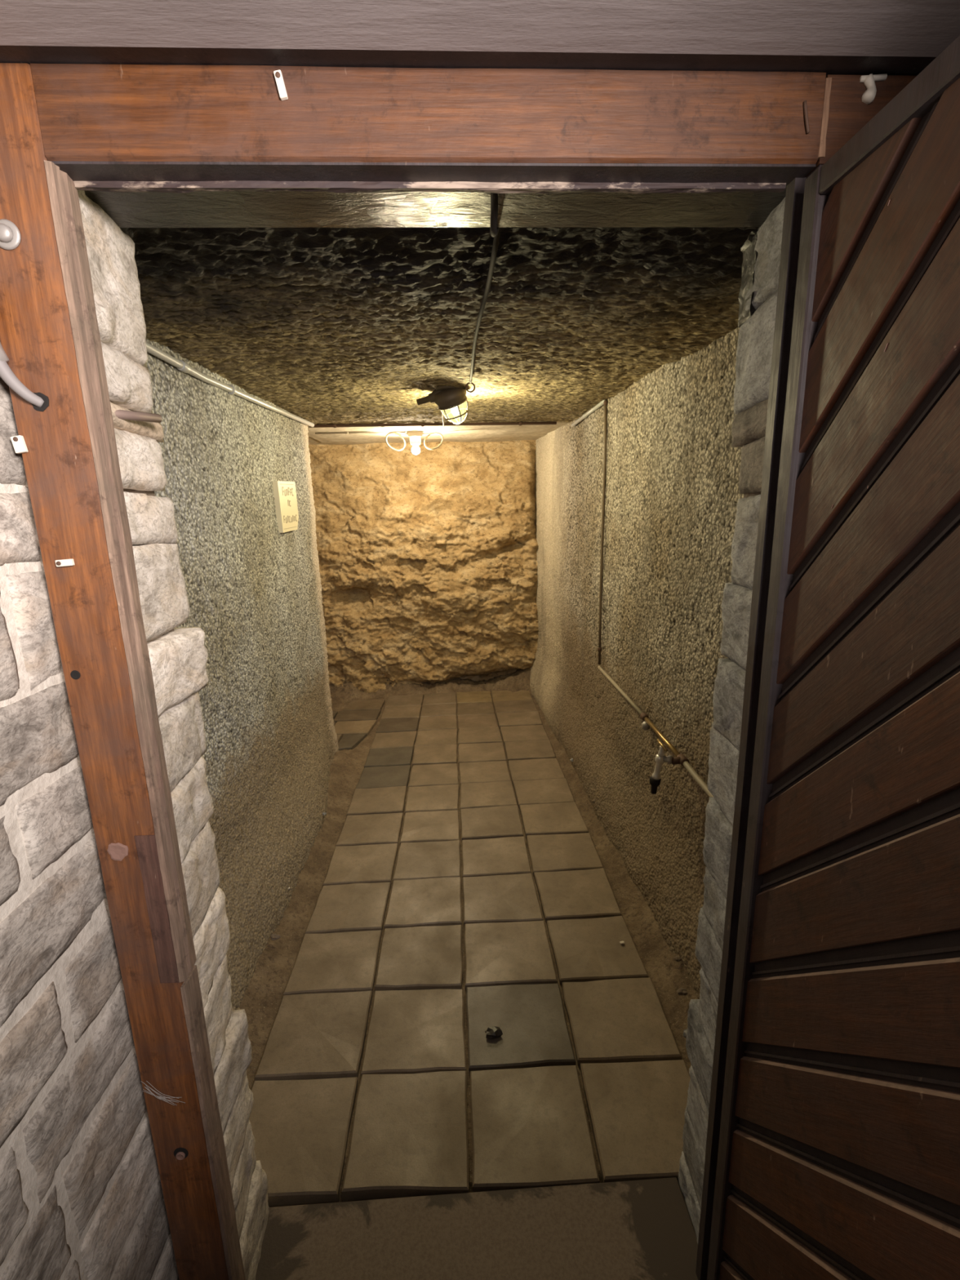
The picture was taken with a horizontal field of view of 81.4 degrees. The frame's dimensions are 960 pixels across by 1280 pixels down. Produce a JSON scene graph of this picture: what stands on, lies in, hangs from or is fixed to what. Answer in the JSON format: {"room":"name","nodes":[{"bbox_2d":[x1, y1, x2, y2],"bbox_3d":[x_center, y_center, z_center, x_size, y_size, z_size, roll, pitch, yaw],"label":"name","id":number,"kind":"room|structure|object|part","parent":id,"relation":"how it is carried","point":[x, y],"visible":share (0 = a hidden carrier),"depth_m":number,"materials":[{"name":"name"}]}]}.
{"room":"underground passage","nodes":[
{"label":"underground passage","id":0,"kind":"room"},
{"bbox_2d":[0,377,179,1279],"bbox_3d":[-0.770,0.374,0.148,0.450,2.360,1.402,-2,13,-2],"label":"wall","id":1,"kind":"structure","parent":0,"point":[82,1197],"depth_m":0.75,"materials":[{"name":"stone"}]},
{"bbox_2d":[0,342,44,407],"bbox_3d":[-0.578,-0.359,0.644,0.034,0.163,0.096,7,15,34],"label":"cable","id":2,"kind":"object","parent":1,"relation":"attached to","point":[6,374],"visible":1,"depth_m":0.67,"materials":[{"name":"grey plastic"}]},
{"bbox_2d":[146,338,338,1010],"bbox_3d":[-1.006,-0.063,2.414,1.038,2.184,2.828,-7,14,-25],"label":"wall","id":3,"kind":"structure","parent":0,"point":[254,589],"depth_m":2.14,"materials":[{"name":"grey paint"}]},
{"bbox_2d":[146,342,314,426],"bbox_3d":[-0.915,-0.946,2.063,0.035,0.113,2.481,-2,13,-2],"label":"conduit pipe","id":4,"kind":"object","parent":3,"relation":"attached to","point":[180,365],"visible":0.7,"depth_m":1.89,"materials":[{"name":"grey plastic"}]},
{"bbox_2d":[271,480,298,533],"bbox_3d":[-0.936,-0.649,2.705,0.025,0.246,0.303,-2,13,-2],"label":"wall plaque","id":5,"kind":"object","parent":3,"relation":"attached to","point":[284,492],"visible":1,"depth_m":2.65,"materials":[{"name":"beige ceramic"}]},
{"bbox_2d":[308,436,328,444],"bbox_3d":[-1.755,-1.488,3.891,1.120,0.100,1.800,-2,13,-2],"label":"wall","id":6,"kind":"structure","parent":0,"point":[311,441],"depth_m":4.40,"materials":[{"name":"beige paint"}]},
{"bbox_2d":[25,189,785,1279],"bbox_3d":[-0.032,0.293,0.974,2.200,2.093,0.232,-2,13,-2],"label":"wall","id":7,"kind":"structure","parent":0,"point":[178,656],"depth_m":0.93,"materials":[{"name":"stone"}]},
{"bbox_2d":[0,218,21,250],"bbox_3d":[-0.549,-0.469,0.643,0.032,0.032,0.010,-2,13,-2],"label":"bolt","id":8,"kind":"object","parent":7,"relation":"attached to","point":[10,234],"visible":1,"depth_m":0.64,"materials":[{"name":"silver metal"}]},
{"bbox_2d":[10,435,28,453],"bbox_3d":[-0.573,-0.243,0.694,0.016,0.021,0.007,-2,13,-2],"label":"clip","id":9,"kind":"object","parent":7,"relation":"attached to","point":[18,442],"visible":1,"depth_m":0.69,"materials":[{"name":"beige plastic"}]},
{"bbox_2d":[54,558,75,566],"bbox_3d":[-0.541,-0.100,0.727,0.021,0.010,0.007,-2,13,-2],"label":"clip","id":10,"kind":"object","parent":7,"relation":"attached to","point":[64,562],"visible":1,"depth_m":0.72,"materials":[{"name":"beige plastic"}]},
{"bbox_2d":[114,409,162,422],"bbox_3d":[-0.494,-0.314,0.781,0.014,0.020,0.111,2,13,15],"label":"rod","id":11,"kind":"object","parent":7,"relation":"attached to","point":[120,414],"visible":0.64,"depth_m":0.79,"materials":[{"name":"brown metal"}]},
{"bbox_2d":[140,1080,184,1105],"bbox_3d":[-0.517,0.740,0.909,0.068,0.048,0.006,-1,13,2],"label":"cobweb","id":12,"kind":"object","parent":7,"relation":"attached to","point":[160,1097],"visible":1,"depth_m":0.91,"materials":[{"name":"beige"}]},
{"bbox_2d":[273,70,288,101],"bbox_3d":[-0.224,-0.624,0.627,0.013,0.027,0.007,-2,13,-2],"label":"clip","id":13,"kind":"object","parent":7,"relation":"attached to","point":[277,73],"visible":1,"depth_m":0.62,"materials":[{"name":"beige plastic"}]},
{"bbox_2d":[84,184,787,227],"bbox_3d":[-0.053,-0.667,0.748,2.000,0.139,0.138,-2,13,-2],"label":"lintel","id":14,"kind":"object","parent":7,"relation":"attached to","point":[201,209],"depth_m":0.78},
{"bbox_2d":[0,62,916,1279],"bbox_3d":[0.004,0.339,0.877,1.141,2.038,0.053,-2,13,-2],"label":"trim","id":15,"kind":"structure","parent":7,"relation":"attached to","point":[65,129],"depth_m":0.68,"materials":[{"name":"brown wood"}]},
{"bbox_3d":[-0.520,0.356,0.855,0.091,2.038,0.046,-2,13,-2],"label":"post","id":16,"kind":"part","parent":15,"relation":"part of","materials":[{"name":"brown wood"}]},
{"bbox_3d":[-0.488,0.410,0.845,0.030,0.255,0.004,-2,13,-2],"label":"split plate","id":17,"kind":"part","parent":15,"relation":"part of","materials":[{"name":"brown wood"}]},
{"bbox_3d":[0.460,0.370,0.906,0.089,1.945,0.046,-2,13,-2],"label":"post","id":18,"kind":"part","parent":15,"relation":"part of","materials":[{"name":"brown wood"}]},
{"bbox_2d":[803,100,809,133],"bbox_3d":[0.386,-0.618,0.660,0.010,0.033,0.005,-2,13,-2],"label":"nail","id":19,"kind":"object","parent":15,"relation":"attached to","point":[805,105],"visible":1,"depth_m":0.66,"materials":[{"name":"brown metal"}]},
{"bbox_2d":[0,0,959,76],"bbox_3d":[-0.048,-0.799,0.513,2.600,0.360,0.250,-2,13,-2],"label":"ceiling","id":20,"kind":"structure","parent":7,"relation":"attached to","point":[903,37],"depth_m":0.58,"materials":[{"name":"brown wood"}]},
{"bbox_2d":[706,35,959,1279],"bbox_3d":[0.452,0.450,0.446,0.033,1.868,0.884,-2,13,-2],"label":"door","id":21,"kind":"structure","parent":7,"relation":"in","point":[838,1155],"depth_m":0.62,"materials":[{"name":"brown wood"}]},
{"bbox_3d":[0.428,-0.444,0.236,0.024,0.030,0.850,-2,13,-2],"label":"rail","id":22,"kind":"part","parent":21,"relation":"part of","materials":[{"name":"brown wood"}]},
{"bbox_2d":[859,73,887,104],"bbox_3d":[0.462,-0.649,0.656,0.030,0.030,0.015,-2,13,-2],"label":"hook","id":23,"kind":"object","parent":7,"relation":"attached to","point":[868,97],"visible":1,"depth_m":0.65,"materials":[{"name":"beige plastic"}]},
{"bbox_2d":[308,440,538,693],"bbox_3d":[-1.058,-0.536,4.585,3.152,2.310,1.343,-8,14,-28],"label":"wall","id":24,"kind":"structure","parent":0,"point":[428,562],"depth_m":4.73,"materials":[{"name":"beige stone"}]},
{"bbox_2d":[120,226,759,444],"bbox_3d":[-0.156,-1.151,2.752,1.995,0.158,4.019,-2,13,-2],"label":"ceiling","id":25,"kind":"structure","parent":0,"point":[323,326],"depth_m":1.36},
{"bbox_2d":[315,431,405,434],"bbox_3d":[-0.805,-1.399,3.763,0.600,0.018,0.018,-2,13,-4],"label":"conduit","id":26,"kind":"object","parent":25,"relation":"attached to","point":[319,433],"visible":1,"depth_m":3.75,"materials":[{"name":"brown"}]},
{"bbox_2d":[406,430,422,454],"bbox_3d":[-0.440,-1.345,3.803,0.110,0.160,0.110,-2,13,-2],"label":"holder","id":27,"kind":"object","parent":25,"relation":"attached to","point":[415,436],"visible":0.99,"depth_m":3.77,"materials":[{"name":"beige ceramic"}]},
{"bbox_2d":[385,431,407,451],"bbox_3d":[-0.566,-1.347,3.786,0.153,0.119,0.056,-2,13,-2],"label":"cable loop","id":28,"kind":"object","parent":27,"relation":"attached to","point":[390,433],"visible":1,"depth_m":3.78,"materials":[{"name":"white plastic"}]},
{"bbox_3d":[-0.439,-1.300,3.813,0.061,0.068,0.061,-2,13,-2],"label":"bulb","id":29,"kind":"part","parent":27,"relation":"part of","materials":[{"name":"white glass"}]},
{"bbox_2d":[422,431,444,449],"bbox_3d":[-0.320,-1.355,3.797,0.147,0.119,0.056,-2,13,-2],"label":"cable loop","id":30,"kind":"object","parent":27,"relation":"attached to","point":[428,434],"visible":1,"depth_m":3.79,"materials":[{"name":"white plastic"}]},
{"bbox_2d":[309,421,556,427],"bbox_3d":[-0.272,-1.302,3.370,1.486,0.025,0.025,-2,13,-4],"label":"conduit pipe","id":31,"kind":"object","parent":25,"relation":"attached to","point":[423,424],"visible":0.88,"depth_m":3.36,"materials":[{"name":"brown metal"}]},
{"bbox_2d":[416,385,468,425],"bbox_3d":[-0.157,-0.990,2.332,0.217,0.166,0.150,-2,13,-2],"label":"lamp","id":32,"kind":"object","parent":25,"relation":"attached to","point":[451,401],"visible":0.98,"depth_m":2.30,"materials":[{"name":"grey metal"}]},
{"bbox_3d":[-0.131,-1.036,2.303,0.103,0.016,0.103,-2,13,-2],"label":"mounting plate","id":33,"kind":"part","parent":32,"relation":"part of","materials":[{"name":"grey metal"}]},
{"bbox_2d":[465,192,501,392],"bbox_3d":[-0.004,-0.779,1.419,0.038,0.099,1.504,-2,12,-2],"label":"cable","id":34,"kind":"object","parent":25,"relation":"attached to","point":[495,231],"visible":0.94,"depth_m":1.04,"materials":[{"name":"black rubber"}]},
{"bbox_2d":[239,667,698,1279],"bbox_3d":[-0.629,0.904,2.412,2.990,0.341,5.577,-2,13,-2],"label":"floor","id":35,"kind":"structure","parent":0,"point":[460,878],"depth_m":1.69,"materials":[{"name":"tile"}]},
{"bbox_2d":[484,1026,502,1039],"bbox_3d":[0.041,1.157,1.645,0.053,0.022,0.030,-2,13,-2],"label":"chip","id":36,"kind":"object","parent":35,"relation":"on","point":[493,1032],"visible":1,"depth_m":1.64,"materials":[{"name":"grey"}]},
{"bbox_2d":[673,955,681,961],"bbox_3d":[0.656,1.059,1.853,0.029,0.013,0.019,-2,13,-2],"label":"pebble","id":37,"kind":"object","parent":35,"relation":"on","point":[677,958],"visible":1,"depth_m":1.85,"materials":[{"name":"stone"}]},
{"bbox_2d":[676,987,688,995],"bbox_3d":[0.625,1.086,1.727,0.034,0.016,0.025,-2,13,-2],"label":"pebble","id":38,"kind":"object","parent":35,"relation":"on","point":[681,991],"visible":1,"depth_m":1.72,"materials":[{"name":"stone"}]},
{"bbox_2d":[683,1028,687,1037],"bbox_3d":[0.610,1.138,1.612,0.040,0.019,0.030,6,14,29],"label":"pebble","id":39,"kind":"object","parent":35,"relation":"on","point":[685,1031],"visible":0.22,"depth_m":1.61,"materials":[{"name":"stone"}]},
{"bbox_2d":[529,326,743,999],"bbox_3d":[0.589,-0.228,2.988,0.122,2.187,3.964,-2,13,-4],"label":"wall","id":40,"kind":"structure","parent":0,"point":[672,495],"depth_m":2.22,"materials":[{"name":"grey paint"}]},
{"bbox_2d":[570,400,604,426],"bbox_3d":[0.575,-1.212,3.001,0.024,0.024,0.720,-2,13,-2],"label":"conduit pipe","id":41,"kind":"object","parent":40,"relation":"attached to","point":[584,415],"visible":0.98,"depth_m":2.95,"materials":[{"name":"grey plastic"}]},
{"bbox_2d":[597,400,608,664],"bbox_3d":[0.611,-0.505,2.784,0.021,1.294,0.024,-2,13,-2],"label":"wire","id":42,"kind":"object","parent":40,"relation":"attached to","point":[606,402],"visible":1,"depth_m":2.77,"materials":[{"name":"brown"}]},
{"bbox_2d":[597,666,713,796],"bbox_3d":[0.657,0.342,2.179,0.054,0.068,1.601,-2,13,-2],"label":"pipe","id":43,"kind":"object","parent":40,"relation":"attached to","point":[680,758],"visible":0.68,"depth_m":2.03,"materials":[{"name":"brown"}]},
{"bbox_2d":[648,738,672,794],"bbox_3d":[0.618,0.440,1.905,0.041,0.195,0.076,-12,17,-41],"label":"water tap","id":44,"kind":"object","parent":43,"relation":"attached to","point":[655,780],"visible":1,"depth_m":1.90,"materials":[{"name":"silver metal"}]},
{"bbox_3d":[0.616,0.355,1.888,0.012,0.023,0.062,-4,13,-12],"label":"handle","id":45,"kind":"part","parent":44,"relation":"part of","materials":[{"name":"gold metal"}]}
]}

